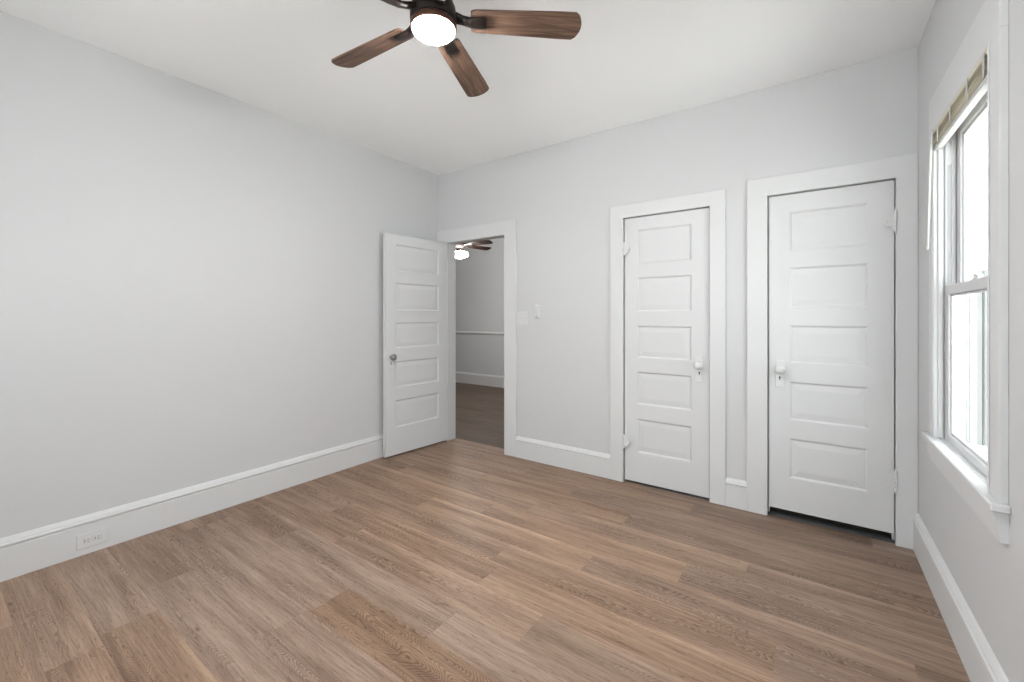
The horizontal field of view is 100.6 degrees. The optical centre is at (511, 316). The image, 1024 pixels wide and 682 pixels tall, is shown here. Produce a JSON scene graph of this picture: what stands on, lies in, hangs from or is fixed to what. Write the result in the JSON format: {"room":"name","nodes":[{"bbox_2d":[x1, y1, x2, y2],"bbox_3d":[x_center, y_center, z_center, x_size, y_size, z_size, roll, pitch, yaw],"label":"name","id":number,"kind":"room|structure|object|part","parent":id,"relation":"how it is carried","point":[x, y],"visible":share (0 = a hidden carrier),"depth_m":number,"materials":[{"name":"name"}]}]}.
{"room":"empty bedroom","nodes":[
{"label":"empty bedroom","id":0,"kind":"room"},
{"bbox_2d":[0,11,437,537],"bbox_3d":[-2.004,-0.095,2.633,0.120,2.660,4.169,0,0,35],"label":"wall","id":1,"kind":"structure","parent":0,"point":[191,275],"depth_m":2.50,"materials":[{"name":"grey paint"}]},
{"bbox_2d":[77,527,107,549],"bbox_3d":[-2.193,1.163,2.220,0.009,0.074,0.117,0,0,35],"label":"wall outlet","id":2,"kind":"object","parent":1,"relation":"attached to","point":[92,538],"visible":1,"depth_m":2.22,"materials":[{"name":"white plastic"}]},
{"bbox_2d":[83,536,90,544],"bbox_3d":[-2.202,1.163,2.203,0.004,0.033,0.029,0,0,35],"label":"receptacle","id":3,"kind":"object","parent":2,"relation":"attached to","point":[86,539],"depth_m":2.20,"materials":[{"name":"white plastic"}]},
{"bbox_2d":[94,533,101,540],"bbox_3d":[-2.180,1.163,2.235,0.004,0.033,0.029,0,0,35],"label":"receptacle","id":4,"kind":"object","parent":2,"relation":"attached to","point":[97,536],"depth_m":2.23,"materials":[{"name":"white plastic"}]},
{"bbox_2d":[0,434,382,581],"bbox_3d":[-1.905,1.137,2.649,0.024,0.197,4.029,0,0,35],"label":"baseboard","id":5,"kind":"structure","parent":1,"relation":"attached to","point":[29,551],"depth_m":2.49,"materials":[{"name":"white paint"}]},
{"bbox_2d":[0,0,935,174],"bbox_3d":[-0.467,-1.475,1.609,3.814,0.100,4.269,0,0,35],"label":"ceiling","id":6,"kind":"structure","parent":0,"point":[628,61],"depth_m":2.32,"materials":[{"name":"white paint"}]},
{"bbox_2d":[331,0,580,96],"bbox_3d":[-0.354,-1.274,1.724,1.122,0.301,1.151,0,0,35],"label":"ceiling fan","id":7,"kind":"object","parent":6,"relation":"hanging from","point":[433,22],"visible":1,"depth_m":1.74,"materials":[{"name":"brown wood"}]},
{"bbox_3d":[-0.635,-1.195,1.907,0.452,0.006,0.123,0,13,32],"label":"fan blade","id":8,"kind":"part","parent":7,"relation":"part of","materials":[{"name":"brown wood"}]},
{"bbox_3d":[-0.423,-1.200,1.617,0.144,0.045,0.060,0,13,-40],"label":"blade arm","id":9,"kind":"part","parent":7,"relation":"part of","materials":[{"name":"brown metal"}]},
{"bbox_3d":[-0.437,-1.200,1.783,0.144,0.045,0.060,0,13,32],"label":"blade arm","id":10,"kind":"part","parent":7,"relation":"part of","materials":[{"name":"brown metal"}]},
{"bbox_3d":[-0.261,-1.200,1.578,0.060,0.045,0.144,14,-5,-22],"label":"blade arm","id":11,"kind":"part","parent":7,"relation":"part of","materials":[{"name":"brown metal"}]},
{"bbox_3d":[-0.283,-1.200,1.847,0.060,0.045,0.144,-13,-3,13],"label":"blade arm","id":12,"kind":"part","parent":7,"relation":"part of","materials":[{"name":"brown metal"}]},
{"bbox_3d":[-0.226,-1.195,2.075,0.123,0.006,0.452,-13,-3,13],"label":"fan blade","id":13,"kind":"part","parent":7,"relation":"part of","materials":[{"name":"brown wood"}]},
{"bbox_3d":[-0.174,-1.200,1.721,0.144,0.045,0.060,0,-13,-4],"label":"blade arm","id":14,"kind":"part","parent":7,"relation":"part of","materials":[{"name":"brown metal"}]},
{"bbox_3d":[0.059,-1.195,1.737,0.452,0.006,0.123,0,-13,-4],"label":"fan blade","id":15,"kind":"part","parent":7,"relation":"part of","materials":[{"name":"brown wood"}]},
{"bbox_2d":[456,238,503,375],"bbox_3d":[-0.251,-0.095,7.462,5.980,2.660,0.100,0,0,35],"label":"wall","id":16,"kind":"structure","parent":0,"point":[479,275],"depth_m":7.62,"materials":[{"name":"grey paint"}]},
{"bbox_2d":[456,371,503,387],"bbox_3d":[-0.286,1.137,7.411,5.780,0.197,0.024,0,0,35],"label":"baseboard","id":17,"kind":"structure","parent":16,"relation":"attached to","point":[461,377],"depth_m":7.60,"materials":[{"name":"white paint"}]},
{"bbox_2d":[456,331,503,334],"bbox_3d":[-0.286,0.305,7.412,5.780,0.050,0.022,0,0,35],"label":"trim","id":18,"kind":"structure","parent":16,"relation":"attached to","point":[457,332],"depth_m":7.59,"materials":[{"name":"white paint"}]},
{"bbox_2d":[0,382,969,681],"bbox_3d":[-1.365,1.294,3.963,7.998,0.122,7.000,0,0,35],"label":"floor","id":19,"kind":"structure","parent":0,"point":[454,560],"depth_m":1.90,"materials":[{"name":"brown wood"}]},
{"bbox_2d":[438,47,917,480],"bbox_3d":[0.736,-0.095,3.311,3.814,2.660,0.100,0,0,35],"label":"wall","id":20,"kind":"structure","parent":0,"point":[560,196],"depth_m":3.23,"materials":[{"name":"grey paint"}]},
{"bbox_2d":[383,233,446,457],"bbox_3d":[-0.859,0.251,3.922,0.106,1.940,0.715,0,0,40],"label":"door","id":21,"kind":"structure","parent":20,"relation":"in","point":[414,269],"depth_m":3.89,"materials":[{"name":"white paint"}]},
{"bbox_3d":[-1.055,0.388,3.700,0.005,0.155,0.044,0,0,40],"label":"lock plate","id":22,"kind":"part","parent":21,"relation":"part of","materials":[{"name":"white metal"}]},
{"bbox_3d":[-1.032,0.357,3.681,0.058,0.057,0.057,0,0,40],"label":"knob","id":23,"kind":"part","parent":21,"relation":"part of","materials":[{"name":"grey metal"}]},
{"bbox_2d":[437,219,516,456],"bbox_3d":[-0.328,0.193,4.051,0.970,2.084,0.120,0,0,35],"label":"door frame","id":24,"kind":"structure","parent":20,"relation":"attached to","point":[507,230],"depth_m":3.83,"materials":[{"name":"white paint"}]},
{"bbox_2d":[457,437,503,447],"bbox_3d":[-0.267,1.233,4.118,0.692,0.004,0.036,0,0,35],"label":"threshold","id":25,"kind":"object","parent":20,"relation":"attached to","point":[457,437],"depth_m":4.14,"materials":[{"name":"brown wood"}]},
{"bbox_2d":[535,305,540,317],"bbox_3d":[0.214,-0.038,3.600,0.052,0.114,0.030,0,0,35],"label":"wall control","id":26,"kind":"object","parent":20,"relation":"attached to","point":[537,307],"visible":1,"depth_m":3.59,"materials":[{"name":"white plastic"}]},
{"bbox_2d":[516,436,609,478],"bbox_3d":[0.393,1.144,3.478,0.869,0.181,0.024,0,0,35],"label":"baseboard","id":27,"kind":"structure","parent":20,"relation":"attached to","point":[595,463],"depth_m":3.44,"materials":[{"name":"white paint"}]},
{"bbox_2d":[622,208,709,497],"bbox_3d":[1.071,0.247,3.002,0.596,1.944,0.098,0,0,35],"label":"door","id":28,"kind":"structure","parent":20,"relation":"in","point":[666,439],"depth_m":3.00,"materials":[{"name":"white paint"}]},
{"bbox_3d":[1.250,0.330,2.851,0.057,0.057,0.058,0,0,35],"label":"knob","id":29,"kind":"part","parent":28,"relation":"part of","materials":[{"name":"white ceramic"}]},
{"bbox_3d":[1.268,0.359,2.876,0.046,0.178,0.005,0,0,35],"label":"lock plate","id":30,"kind":"part","parent":28,"relation":"part of","materials":[{"name":"white metal"}]},
{"bbox_2d":[610,189,725,505],"bbox_3d":[1.101,0.203,3.041,0.791,2.064,0.120,0,0,35],"label":"door frame","id":31,"kind":"structure","parent":20,"relation":"attached to","point":[715,200],"depth_m":2.88,"materials":[{"name":"white paint"}]},
{"bbox_2d":[725,477,746,510],"bbox_3d":[1.444,1.144,2.735,0.123,0.181,0.024,0,0,35],"label":"baseboard","id":32,"kind":"structure","parent":20,"relation":"attached to","point":[735,489],"depth_m":2.73,"materials":[{"name":"white paint"}]},
{"bbox_2d":[768,180,896,533],"bbox_3d":[1.833,0.222,2.464,0.596,1.922,0.098,0,0,35],"label":"door","id":33,"kind":"structure","parent":20,"relation":"in","point":[831,363],"depth_m":2.46,"materials":[{"name":"white paint"}]},
{"bbox_3d":[1.645,0.352,2.609,0.046,0.165,0.005,0,0,35],"label":"lock plate","id":34,"kind":"part","parent":33,"relation":"part of","materials":[{"name":"white metal"}]},
{"bbox_3d":[1.628,0.323,2.584,0.057,0.057,0.058,0,0,35],"label":"knob","id":35,"kind":"part","parent":33,"relation":"part of","materials":[{"name":"white ceramic"}]},
{"bbox_2d":[747,153,917,548],"bbox_3d":[1.848,0.188,2.513,0.794,2.094,0.120,0,0,35],"label":"door frame","id":36,"kind":"structure","parent":20,"relation":"attached to","point":[903,170],"depth_m":2.38,"materials":[{"name":"white paint"}]},
{"bbox_2d":[918,0,1023,681],"bbox_3d":[0.988,-0.095,0.519,0.100,2.660,4.169,0,0,35],"label":"wall","id":37,"kind":"structure","parent":0,"point":[988,573],"depth_m":1.40,"materials":[{"name":"grey paint"}]},
{"bbox_2d":[913,513,1008,681],"bbox_3d":[0.973,1.137,0.604,0.024,0.197,4.009,0,0,35],"label":"baseboard","id":38,"kind":"structure","parent":37,"relation":"attached to","point":[980,663],"depth_m":1.58,"materials":[{"name":"white paint"}]},
{"bbox_2d":[921,0,1010,544],"bbox_3d":[1.716,-0.165,1.542,0.192,1.630,0.938,0,0,35],"label":"window","id":39,"kind":"structure","parent":37,"relation":"in","point":[979,474],"depth_m":1.54,"materials":[{"name":"white paint"}]},
{"bbox_3d":[1.895,-0.146,1.910,0.023,1.362,0.088,0,0,35],"label":"casing","id":40,"kind":"part","parent":39,"relation":"part of","materials":[{"name":"white paint"}]},
{"bbox_2d":[926,48,986,248],"bbox_3d":[1.656,-0.558,1.585,0.052,0.526,0.704,0,0,35],"label":"window blind","id":41,"kind":"object","parent":39,"relation":"attached to","point":[974,87],"visible":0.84,"depth_m":1.56,"materials":[{"name":"beige"}]},
{"bbox_3d":[1.666,-0.735,1.578,0.025,0.015,0.698,0,0,35],"label":"rail","id":42,"kind":"part","parent":41,"relation":"part of","materials":[{"name":"grey"}]},
{"bbox_3d":[1.725,-0.127,1.535,0.169,1.403,0.724,0,0,35],"label":"frame","id":43,"kind":"part","parent":39,"relation":"part of","materials":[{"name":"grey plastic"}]},
{"bbox_3d":[1.697,0.202,1.555,0.030,0.669,0.710,0,0,35],"label":"sash","id":44,"kind":"part","parent":39,"relation":"part of","materials":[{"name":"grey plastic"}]},
{"bbox_3d":[1.663,-0.903,1.579,0.019,0.153,0.898,0,0,35],"label":"head casing","id":45,"kind":"part","parent":39,"relation":"part of","materials":[{"name":"white paint"}]},
{"bbox_3d":[1.726,-0.461,1.534,0.030,0.721,0.710,0,0,35],"label":"sash","id":46,"kind":"part","parent":39,"relation":"part of","materials":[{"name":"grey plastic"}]},
{"bbox_3d":[1.428,-0.146,1.249,0.023,1.362,0.088,0,0,35],"label":"casing","id":47,"kind":"part","parent":39,"relation":"part of","materials":[{"name":"white paint"}]},
{"bbox_3d":[-1.036,-1.475,6.351,5.980,0.100,2.821,0,0,35],"label":"ceiling","id":48,"kind":"structure","parent":0,"visible":0},
{"bbox_2d":[456,240,492,258],"bbox_3d":[-0.721,-1.123,6.030,1.038,0.603,1.065,0,0,35],"label":"ceiling fan","id":49,"kind":"object","parent":48,"relation":"hanging from","point":[460,253],"visible":0.53,"depth_m":5.96,"materials":[{"name":"brown metal"}]},
{"bbox_3d":[-0.752,-0.874,6.041,0.264,0.103,0.264,0,0,35],"label":"light globe","id":50,"kind":"part","parent":49,"relation":"part of","materials":[{"name":"white glass"}]},
{"bbox_3d":[-0.472,-1.010,6.283,0.360,0.008,0.132,0,-12,-41],"label":"fan blade","id":51,"kind":"part","parent":49,"relation":"part of","materials":[{"name":"brown wood"}]},
{"bbox_3d":[-0.436,-1.010,5.849,0.360,0.008,0.132,0,-12,31],"label":"fan blade","id":52,"kind":"part","parent":49,"relation":"part of","materials":[{"name":"brown wood"}]},
{"bbox_3d":[2.619,1.795,-0.626,23.000,0.120,26.000,0,0,35],"label":"ground","id":53,"kind":"structure","parent":0,"visible":0},
{"bbox_2d":[972,266,986,445],"bbox_3d":[4.244,0.695,2.279,3.062,2.080,0.220,0,0,35],"label":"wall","id":54,"kind":"structure","parent":53,"relation":"on","point":[979,300],"depth_m":2.96,"materials":[{"name":"white"}]}
]}

